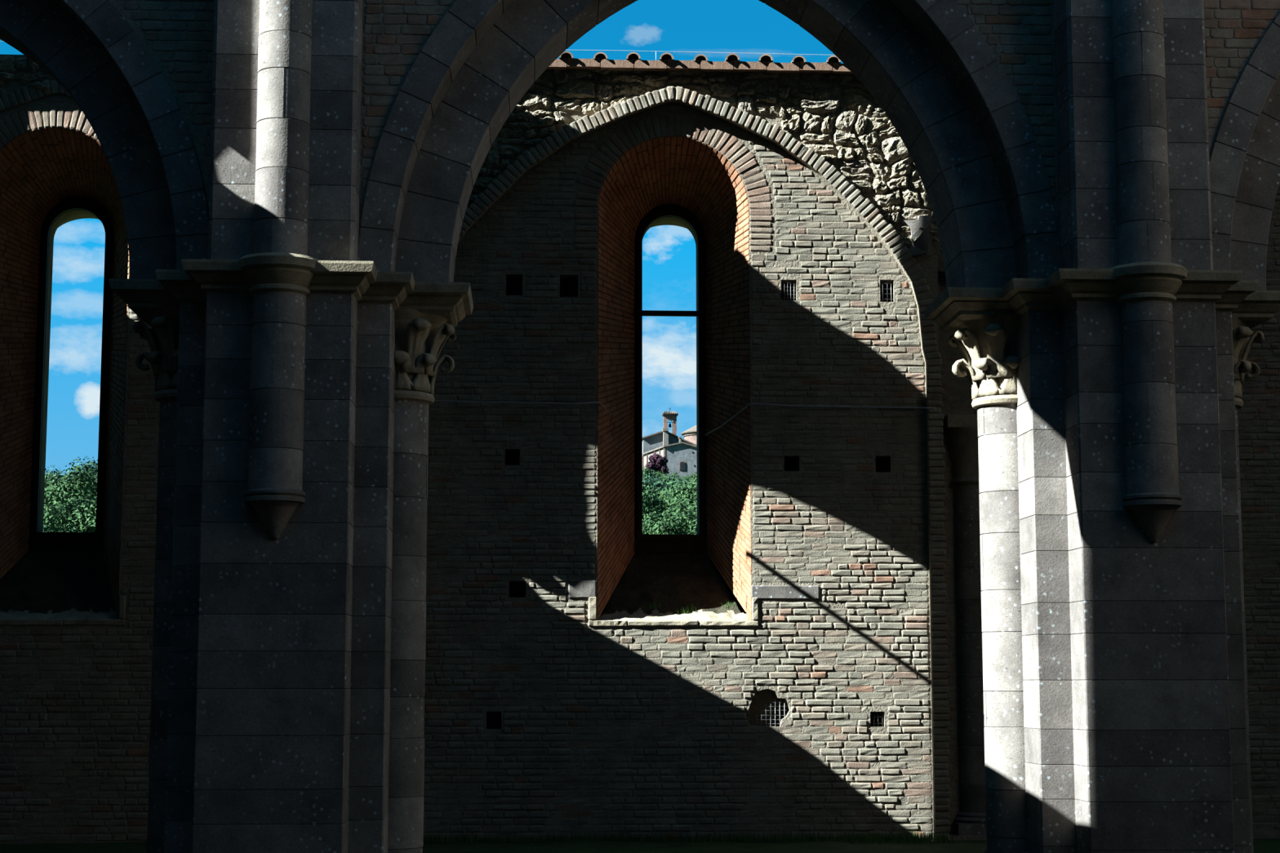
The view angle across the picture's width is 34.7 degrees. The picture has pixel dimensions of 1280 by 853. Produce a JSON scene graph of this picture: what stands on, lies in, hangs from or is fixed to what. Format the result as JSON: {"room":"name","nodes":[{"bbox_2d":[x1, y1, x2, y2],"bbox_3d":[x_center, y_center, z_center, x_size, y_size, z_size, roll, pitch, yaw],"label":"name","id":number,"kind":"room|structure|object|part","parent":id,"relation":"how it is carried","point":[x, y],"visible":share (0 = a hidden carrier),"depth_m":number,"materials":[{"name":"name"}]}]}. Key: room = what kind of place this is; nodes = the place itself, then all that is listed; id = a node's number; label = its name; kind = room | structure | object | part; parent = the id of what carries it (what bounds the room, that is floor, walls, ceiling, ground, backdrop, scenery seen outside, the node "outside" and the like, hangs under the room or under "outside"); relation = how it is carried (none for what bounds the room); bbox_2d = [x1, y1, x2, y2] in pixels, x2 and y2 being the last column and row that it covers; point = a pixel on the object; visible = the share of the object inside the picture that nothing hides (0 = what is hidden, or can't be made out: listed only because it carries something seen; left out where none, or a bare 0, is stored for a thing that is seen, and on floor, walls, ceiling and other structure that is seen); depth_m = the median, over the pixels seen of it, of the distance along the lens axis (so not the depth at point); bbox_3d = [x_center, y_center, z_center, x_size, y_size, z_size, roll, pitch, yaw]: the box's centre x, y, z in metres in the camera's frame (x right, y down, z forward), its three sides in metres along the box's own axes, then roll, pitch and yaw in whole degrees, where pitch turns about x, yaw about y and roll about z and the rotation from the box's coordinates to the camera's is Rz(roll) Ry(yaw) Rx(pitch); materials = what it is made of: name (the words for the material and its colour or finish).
{"room":"ruins","nodes":[
{"label":"ruins","id":0,"kind":"room"},
{"bbox_2d":[0,53,1279,844],"bbox_3d":[0.334,0.363,22.414,19.600,8.460,1.627,0,-7,-3],"label":"wall","id":1,"kind":"structure","parent":0,"point":[539,718],"depth_m":21.56,"materials":[{"name":"brick"}]},
{"bbox_2d":[0,79,71,111],"bbox_3d":[-6.209,0.259,21.334,5.748,7.996,0.067,0,-7,-3],"label":"arch","id":2,"kind":"object","parent":1,"relation":"attached to","point":[26,94],"visible":0.08,"depth_m":21.77,"materials":[{"name":"grey stone"}]},
{"bbox_2d":[0,127,129,626],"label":"window","id":3,"kind":"structure","parent":1,"relation":"in","point":[76,583],"depth_m":22.13,"materials":[{"name":"red brick"}]},
{"bbox_3d":[-6.235,1.683,21.672,1.686,0.804,1.020,0,-7,-3],"label":"sill","id":4,"kind":"part","parent":3,"relation":"part of","materials":[{"name":"stone"}]},
{"bbox_3d":[-6.218,1.902,21.133,1.794,0.314,0.056,0,-7,-3],"label":"sill stone","id":5,"kind":"part","parent":3,"relation":"part of","materials":[{"name":"stone"}]},
{"bbox_3d":[-6.234,-0.631,22.485,0.734,3.695,0.075,0,-7,-3],"label":"frame","id":6,"kind":"part","parent":3,"relation":"part of","materials":[{"name":"metal"}]},
{"bbox_2d":[434,400,622,424],"bbox_3d":[-1.437,-0.157,21.713,3.189,0.210,0.835,3,-8,-21],"label":"cable","id":7,"kind":"object","parent":1,"relation":"attached to","point":[600,403],"visible":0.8,"depth_m":21.62,"materials":[{"name":"metal"}]},
{"bbox_2d":[546,57,566,70],"bbox_3d":[-0.980,-3.889,22.265,0.351,0.127,0.600,0,-7,-3],"label":"tile","id":8,"kind":"structure","parent":1,"relation":"on","point":[558,64],"depth_m":21.97,"materials":[{"name":"ceramic"}]},
{"bbox_2d":[559,50,573,62],"bbox_3d":[-0.818,-3.967,22.217,0.156,0.092,0.550,1,-7,-6],"label":"tile","id":9,"kind":"object","parent":1,"relation":"on","point":[566,54],"depth_m":22.00,"materials":[{"name":"ceramic"}]},
{"bbox_2d":[567,57,599,70],"bbox_3d":[-0.621,-3.895,22.285,0.351,0.127,0.600,0,-7,-3],"label":"tile","id":10,"kind":"structure","parent":1,"relation":"on","point":[572,63],"depth_m":21.99,"materials":[{"name":"ceramic"}]},
{"bbox_2d":[593,51,608,61],"bbox_3d":[-0.425,-3.969,22.259,0.156,0.093,0.550,0,-6,0],"label":"tile","id":11,"kind":"object","parent":1,"relation":"on","point":[600,55],"depth_m":22.01,"materials":[{"name":"ceramic"}]},
{"bbox_2d":[600,58,633,71],"bbox_3d":[-0.263,-3.886,22.303,0.351,0.127,0.600,0,-7,-3],"label":"tile","id":12,"kind":"structure","parent":1,"relation":"on","point":[605,64],"depth_m":22.00,"materials":[{"name":"ceramic"}]},
{"bbox_2d":[626,52,640,59],"bbox_3d":[-0.072,-3.966,22.275,0.156,0.093,0.550,0,-7,0],"label":"tile","id":13,"kind":"object","parent":1,"relation":"on","point":[633,55],"depth_m":22.04,"materials":[{"name":"ceramic"}]},
{"bbox_2d":[633,58,666,71],"bbox_3d":[0.096,-3.884,22.322,0.351,0.127,0.600,0,-7,-3],"label":"tile","id":14,"kind":"structure","parent":1,"relation":"on","point":[642,65],"depth_m":22.03,"materials":[{"name":"ceramic"}]},
{"bbox_2d":[659,52,674,60],"bbox_3d":[0.284,-3.967,22.274,0.156,0.093,0.550,0,-6,-1],"label":"tile","id":15,"kind":"object","parent":1,"relation":"on","point":[665,55],"depth_m":22.04,"materials":[{"name":"ceramic"}]},
{"bbox_2d":[587,136,759,626],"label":"window","id":16,"kind":"structure","parent":1,"relation":"in","point":[690,173],"depth_m":22.33,"materials":[{"name":"red brick"}]},
{"bbox_3d":[0.337,-0.588,22.827,0.734,3.695,0.075,0,-7,-3],"label":"frame","id":17,"kind":"part","parent":16,"relation":"part of","materials":[{"name":"metal"}]},
{"bbox_3d":[0.353,1.945,21.475,1.794,0.314,0.056,0,-7,-3],"label":"sill stone","id":18,"kind":"part","parent":16,"relation":"part of","materials":[{"name":"stone"}]},
{"bbox_3d":[0.336,1.726,22.014,1.686,0.806,1.020,0,-7,-3],"label":"sill","id":19,"kind":"part","parent":16,"relation":"part of","materials":[{"name":"stone"}]},
{"bbox_2d":[647,600,737,613],"bbox_3d":[0.564,1.919,21.789,0.960,0.185,0.205,0,-7,-3],"label":"weeds","id":20,"kind":"object","parent":16,"relation":"on","point":[726,603],"visible":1,"depth_m":21.80,"materials":[{"name":"green plant"}]},
{"bbox_2d":[666,58,699,71],"bbox_3d":[0.454,-3.887,22.341,0.351,0.127,0.600,0,-7,-3],"label":"tile","id":21,"kind":"structure","parent":1,"relation":"on","point":[672,64],"depth_m":22.04,"materials":[{"name":"ceramic"}]},
{"bbox_2d":[576,49,814,60],"bbox_3d":[-0.875,-4.004,22.134,15.500,0.157,0.005,0,-7,-3],"label":"wire","id":22,"kind":"object","parent":1,"relation":"attached to","point":[576,50],"visible":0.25,"depth_m":22.21,"materials":[{"name":"grey metal"}]},
{"bbox_2d":[693,53,708,62],"bbox_3d":[0.643,-3.951,22.319,0.156,0.092,0.550,0,-8,-3],"label":"tile","id":23,"kind":"object","parent":1,"relation":"on","point":[700,56],"depth_m":22.06,"materials":[{"name":"ceramic"}]},
{"bbox_2d":[457,85,951,838],"bbox_3d":[0.366,0.299,21.631,5.749,7.991,0.157,0,-7,-3],"label":"arch","id":24,"kind":"object","parent":1,"relation":"attached to","point":[547,147],"visible":0.66,"depth_m":21.86,"materials":[{"name":"grey stone"}]},
{"bbox_2d":[699,60,733,73],"bbox_3d":[0.812,-3.879,22.359,0.351,0.127,0.600,0,-7,-3],"label":"tile","id":25,"kind":"structure","parent":1,"relation":"on","point":[705,66],"depth_m":22.06,"materials":[{"name":"ceramic"}]},
{"bbox_2d":[724,53,739,61],"bbox_3d":[0.982,-3.957,22.320,0.156,0.080,0.552,0,-7,-4],"label":"tile","id":26,"kind":"object","parent":1,"relation":"on","point":[731,56],"depth_m":22.10,"materials":[{"name":"ceramic"}]},
{"bbox_2d":[732,60,766,72],"bbox_3d":[1.171,-3.880,22.378,0.351,0.127,0.600,0,-7,-3],"label":"tile","id":27,"kind":"structure","parent":1,"relation":"on","point":[738,66],"depth_m":22.08,"materials":[{"name":"ceramic"}]},
{"bbox_2d":[759,53,773,62],"bbox_3d":[1.361,-3.955,22.346,0.156,0.083,0.552,0,-7,0],"label":"tile","id":28,"kind":"object","parent":1,"relation":"on","point":[766,57],"depth_m":22.12,"materials":[{"name":"ceramic"}]},
{"bbox_2d":[755,699,786,726],"bbox_3d":[1.369,3.004,21.456,0.333,0.287,0.010,0,-7,-3],"label":"air vent","id":29,"kind":"object","parent":1,"relation":"in","point":[775,702],"visible":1,"depth_m":21.45,"materials":[{"name":"grey metal"}]},
{"bbox_2d":[765,61,799,74],"bbox_3d":[1.529,-3.872,22.396,0.351,0.127,0.600,0,-7,-3],"label":"tile","id":30,"kind":"structure","parent":1,"relation":"on","point":[793,68],"depth_m":22.10,"materials":[{"name":"ceramic"}]},
{"bbox_2d":[782,280,795,300],"bbox_3d":[1.603,-1.460,21.998,0.145,0.217,0.010,0,-7,-3],"label":"air vent","id":31,"kind":"object","parent":1,"relation":"in","point":[784,282],"visible":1,"depth_m":21.99,"materials":[{"name":"grey metal"}]},
{"bbox_2d":[791,55,806,62],"bbox_3d":[1.703,-3.941,22.361,0.156,0.079,0.552,0,-7,-3],"label":"tile","id":32,"kind":"object","parent":1,"relation":"on","point":[797,58],"depth_m":22.11,"materials":[{"name":"ceramic"}]},
{"bbox_2d":[798,61,832,74],"bbox_3d":[1.888,-3.878,22.416,0.351,0.127,0.600,0,-7,-3],"label":"tile","id":33,"kind":"structure","parent":1,"relation":"on","point":[824,68],"depth_m":22.12,"materials":[{"name":"ceramic"}]},
{"bbox_2d":[704,402,936,435],"bbox_3d":[1.805,-0.116,21.897,2.622,0.234,0.748,-3,-8,21],"label":"cable","id":34,"kind":"object","parent":1,"relation":"attached to","point":[744,407],"visible":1,"depth_m":21.80,"materials":[{"name":"metal"}]},
{"bbox_2d":[826,55,840,63],"bbox_3d":[2.092,-3.953,22.376,0.156,0.093,0.550,0,-7,0],"label":"tile","id":35,"kind":"object","parent":1,"relation":"on","point":[832,59],"depth_m":22.14,"materials":[{"name":"ceramic"}]},
{"bbox_2d":[831,62,853,75],"bbox_3d":[2.246,-3.868,22.433,0.351,0.127,0.600,0,-7,-3],"label":"tile","id":36,"kind":"structure","parent":1,"relation":"on","point":[837,68],"depth_m":22.13,"materials":[{"name":"ceramic"}]},
{"bbox_2d":[871,713,882,726],"bbox_3d":[2.501,3.089,21.495,0.127,0.140,0.010,0,-7,-3],"label":"air vent","id":37,"kind":"object","parent":1,"relation":"in","point":[877,717],"visible":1,"depth_m":21.50,"materials":[{"name":"grey metal"}]},
{"bbox_2d":[880,280,891,302],"bbox_3d":[2.663,-1.455,22.054,0.132,0.235,0.010,0,-7,-3],"label":"air vent","id":38,"kind":"object","parent":1,"relation":"in","point":[886,283],"visible":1,"depth_m":22.05,"materials":[{"name":"grey metal"}]},
{"bbox_2d":[903,215,932,257],"bbox_3d":[3.010,-2.063,21.990,0.310,0.459,0.350,0,-7,-3],"label":"stone","id":39,"kind":"object","parent":1,"relation":"attached to","point":[922,246],"visible":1,"depth_m":22.06,"materials":[{"name":"stone"}]},
{"bbox_2d":[937,249,945,271],"bbox_3d":[0.373,-2.751,22.067,19.600,2.348,0.001,0,-7,-3],"label":"trim","id":40,"kind":"structure","parent":1,"relation":"attached to","point":[940,260],"depth_m":22.10,"materials":[{"name":"grey stone"}]},
{"bbox_2d":[942,413,986,835],"bbox_3d":[3.610,2.098,21.787,0.640,4.460,0.310,0,-7,-3],"label":"column","id":41,"kind":"structure","parent":1,"relation":"attached to","point":[961,431],"depth_m":21.77,"materials":[{"name":"stone"}]},
{"bbox_2d":[0,838,1279,852],"bbox_3d":[2.291,2.825,9.506,20.000,0.059,27.300,0,-7,-3],"label":"floor","id":42,"kind":"structure","parent":0,"point":[1260,845],"depth_m":20.28,"materials":[{"name":"green plant"}]},
{"bbox_2d":[108,0,473,852],"bbox_3d":[-2.825,-3.275,17.080,2.870,14.050,2.800,0,-7,-3],"label":"stone pier","id":43,"kind":"object","parent":42,"relation":"on","point":[293,374],"visible":1,"depth_m":15.71,"materials":[{"name":"stone"}]},
{"bbox_2d":[924,0,1279,852],"bbox_3d":[3.916,-3.231,17.431,2.870,14.050,2.800,0,-7,-3],"label":"stone pier","id":44,"kind":"object","parent":42,"relation":"on","point":[1107,393],"visible":1,"depth_m":16.06,"materials":[{"name":"stone"}]},
{"bbox_2d":[109,0,1279,249],"bbox_3d":[1.620,-5.646,17.702,18.900,9.190,1.463,0,-7,-3],"label":"wall","id":45,"kind":"structure","parent":0,"point":[178,35],"depth_m":16.50,"materials":[{"name":"stone"}]},
{"bbox_2d":[0,0,208,279],"bbox_3d":[-6.239,-2.742,16.919,5.640,3.229,1.500,0,-7,-3],"label":"arch","id":46,"kind":"object","parent":45,"relation":"attached to","point":[88,47],"visible":0.77,"depth_m":16.57,"materials":[{"name":"stone"}]},
{"bbox_2d":[358,0,1061,288],"bbox_3d":[0.541,-2.893,17.296,5.640,3.623,1.500,0,-7,-3],"label":"arch","id":47,"kind":"object","parent":45,"relation":"attached to","point":[966,132],"visible":0.92,"depth_m":16.85,"materials":[{"name":"stone"}]},
{"bbox_2d":[1208,12,1279,290],"bbox_3d":[7.282,-2.849,17.646,5.640,3.623,1.500,0,-7,-3],"label":"arch","id":48,"kind":"object","parent":45,"relation":"attached to","point":[1244,160],"visible":0.6,"depth_m":16.81,"materials":[{"name":"stone"}]},
{"label":"outside","id":49,"kind":"structure","parent":0,"visible":0},
{"bbox_2d":[46,476,697,495],"bbox_3d":[-15.257,16.054,291.388,440.000,43.978,536.960,0,-7,-3],"label":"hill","id":50,"kind":"structure","parent":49,"point":[68,477],"depth_m":367.98,"materials":[{"name":"green plant"}]},
{"bbox_2d":[43,481,53,515],"bbox_3d":[-34.749,6.778,116.351,6.886,8.141,6.024,-2,-7,15],"label":"broadleaf tree","id":51,"kind":"object","parent":50,"relation":"on","point":[47,500],"visible":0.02,"depth_m":115.83,"materials":[{"name":"green plant"}]},
{"bbox_2d":[44,464,71,485],"bbox_3d":[-42.475,8.104,148.379,6.087,10.431,6.679,4,-8,-27],"label":"broadleaf tree","id":52,"kind":"object","parent":50,"relation":"on","point":[47,472],"visible":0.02,"depth_m":147.47,"materials":[{"name":"green plant"}]},
{"bbox_2d":[43,488,97,532],"bbox_3d":[-25.657,6.320,90.738,5.421,7.327,6.198,2,-7,-12],"label":"broadleaf tree","id":53,"kind":"object","parent":50,"relation":"on","point":[85,520],"visible":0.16,"depth_m":89.90,"materials":[{"name":"green plant"}]},
{"bbox_2d":[44,456,97,530],"bbox_3d":[-29.070,5.699,108.769,6.024,8.141,6.886,7,-10,-43],"label":"broadleaf tree","id":54,"kind":"object","parent":50,"relation":"on","point":[82,481],"visible":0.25,"depth_m":107.71,"materials":[{"name":"green plant"}]},
{"bbox_2d":[64,457,97,484],"bbox_3d":[-32.466,5.998,124.465,5.293,9.070,5.808,3,-8,-25],"label":"broadleaf tree","id":55,"kind":"object","parent":50,"relation":"on","point":[91,462],"visible":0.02,"depth_m":124.39,"materials":[{"name":"green plant"}]},
{"bbox_2d":[642,465,663,479],"bbox_3d":[1.989,11.666,377.041,6.626,8.956,7.575,0,-7,-3],"label":"broadleaf tree","id":56,"kind":"object","parent":50,"relation":"on","point":[661,473],"visible":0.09,"depth_m":376.94,"materials":[{"name":"green plant"}]},
{"bbox_2d":[645,452,668,475],"bbox_3d":[3.160,8.268,390.572,4.659,6.882,5.373,0,-7,-3],"label":"tree","id":57,"kind":"object","parent":50,"relation":"on","point":[658,463],"visible":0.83,"depth_m":389.48,"materials":[{"name":"purple plant"}]},
{"bbox_2d":[642,469,675,497],"bbox_3d":[0.074,7.580,140.655,5.822,9.977,6.388,-4,-8,29],"label":"broadleaf tree","id":58,"kind":"object","parent":50,"relation":"on","point":[651,479],"visible":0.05,"depth_m":140.13,"materials":[{"name":"green plant"}]},
{"bbox_2d":[642,428,697,478],"bbox_3d":[6.983,7.752,419.283,13.740,16.192,32.900,0,-7,-3],"label":"chapel","id":59,"kind":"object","parent":50,"relation":"on","point":[681,453],"visible":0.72,"depth_m":403.61,"materials":[{"name":"beige paint"}]},
{"bbox_2d":[662,407,678,435],"bbox_3d":[6.296,0.926,430.062,3.348,10.042,2.163,0,-7,-3],"label":"bell gable","id":60,"kind":"object","parent":59,"relation":"on","point":[667,415],"visible":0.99,"depth_m":429.85,"materials":[{"name":"paint"}]},
{"bbox_2d":[642,497,697,534],"bbox_3d":[1.581,7.042,100.105,6.197,7.327,5.421,-6,-9,37],"label":"broadleaf tree","id":61,"kind":"object","parent":50,"relation":"on","point":[680,524],"visible":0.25,"depth_m":99.13,"materials":[{"name":"green plant"}]},
{"bbox_2d":[642,477,697,534],"bbox_3d":[0.942,6.900,112.164,6.024,8.141,6.886,0,-7,-3],"label":"broadleaf tree","id":62,"kind":"object","parent":50,"relation":"on","point":[649,504],"visible":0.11,"depth_m":112.44,"materials":[{"name":"green plant"}]},
{"bbox_2d":[657,471,681,481],"bbox_3d":[6.052,12.616,374.227,7.575,8.956,6.626,-2,-7,12],"label":"broadleaf tree","id":63,"kind":"object","parent":50,"relation":"on","point":[674,473],"visible":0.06,"depth_m":373.19,"materials":[{"name":"green plant"}]},
{"bbox_2d":[643,482,697,533],"bbox_3d":[3.460,6.882,105.204,6.886,8.141,6.024,3,-8,-19],"label":"broadleaf tree","id":64,"kind":"object","parent":50,"relation":"on","point":[684,496],"visible":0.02,"depth_m":106.30,"materials":[{"name":"green plant"}]},
{"bbox_2d":[644,472,697,518],"bbox_3d":[2.816,6.944,122.495,7.230,8.548,6.325,5,-9,-33],"label":"broadleaf tree","id":65,"kind":"object","parent":50,"relation":"on","point":[670,492],"visible":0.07,"depth_m":121.72,"materials":[{"name":"green plant"}]},
{"bbox_2d":[646,471,695,494],"bbox_3d":[1.504,8.800,150.307,6.969,10.884,6.351,-1,-7,5],"label":"broadleaf tree","id":66,"kind":"object","parent":50,"relation":"on","point":[664,480],"visible":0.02,"depth_m":149.86,"materials":[{"name":"green plant"}]},
{"bbox_2d":[680,425,696,444],"bbox_3d":[14.470,9.665,458.266,10.546,22.099,10.545,0,-7,-3],"label":"chapel","id":67,"kind":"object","parent":50,"relation":"on","point":[690,435],"visible":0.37,"depth_m":455.90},
{"bbox_2d":[680,471,697,479],"bbox_3d":[9.684,12.664,380.499,6.626,8.956,7.575,-4,-8,28],"label":"broadleaf tree","id":68,"kind":"object","parent":50,"relation":"on","point":[686,477],"visible":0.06,"depth_m":379.62,"materials":[{"name":"green plant"}]}
]}

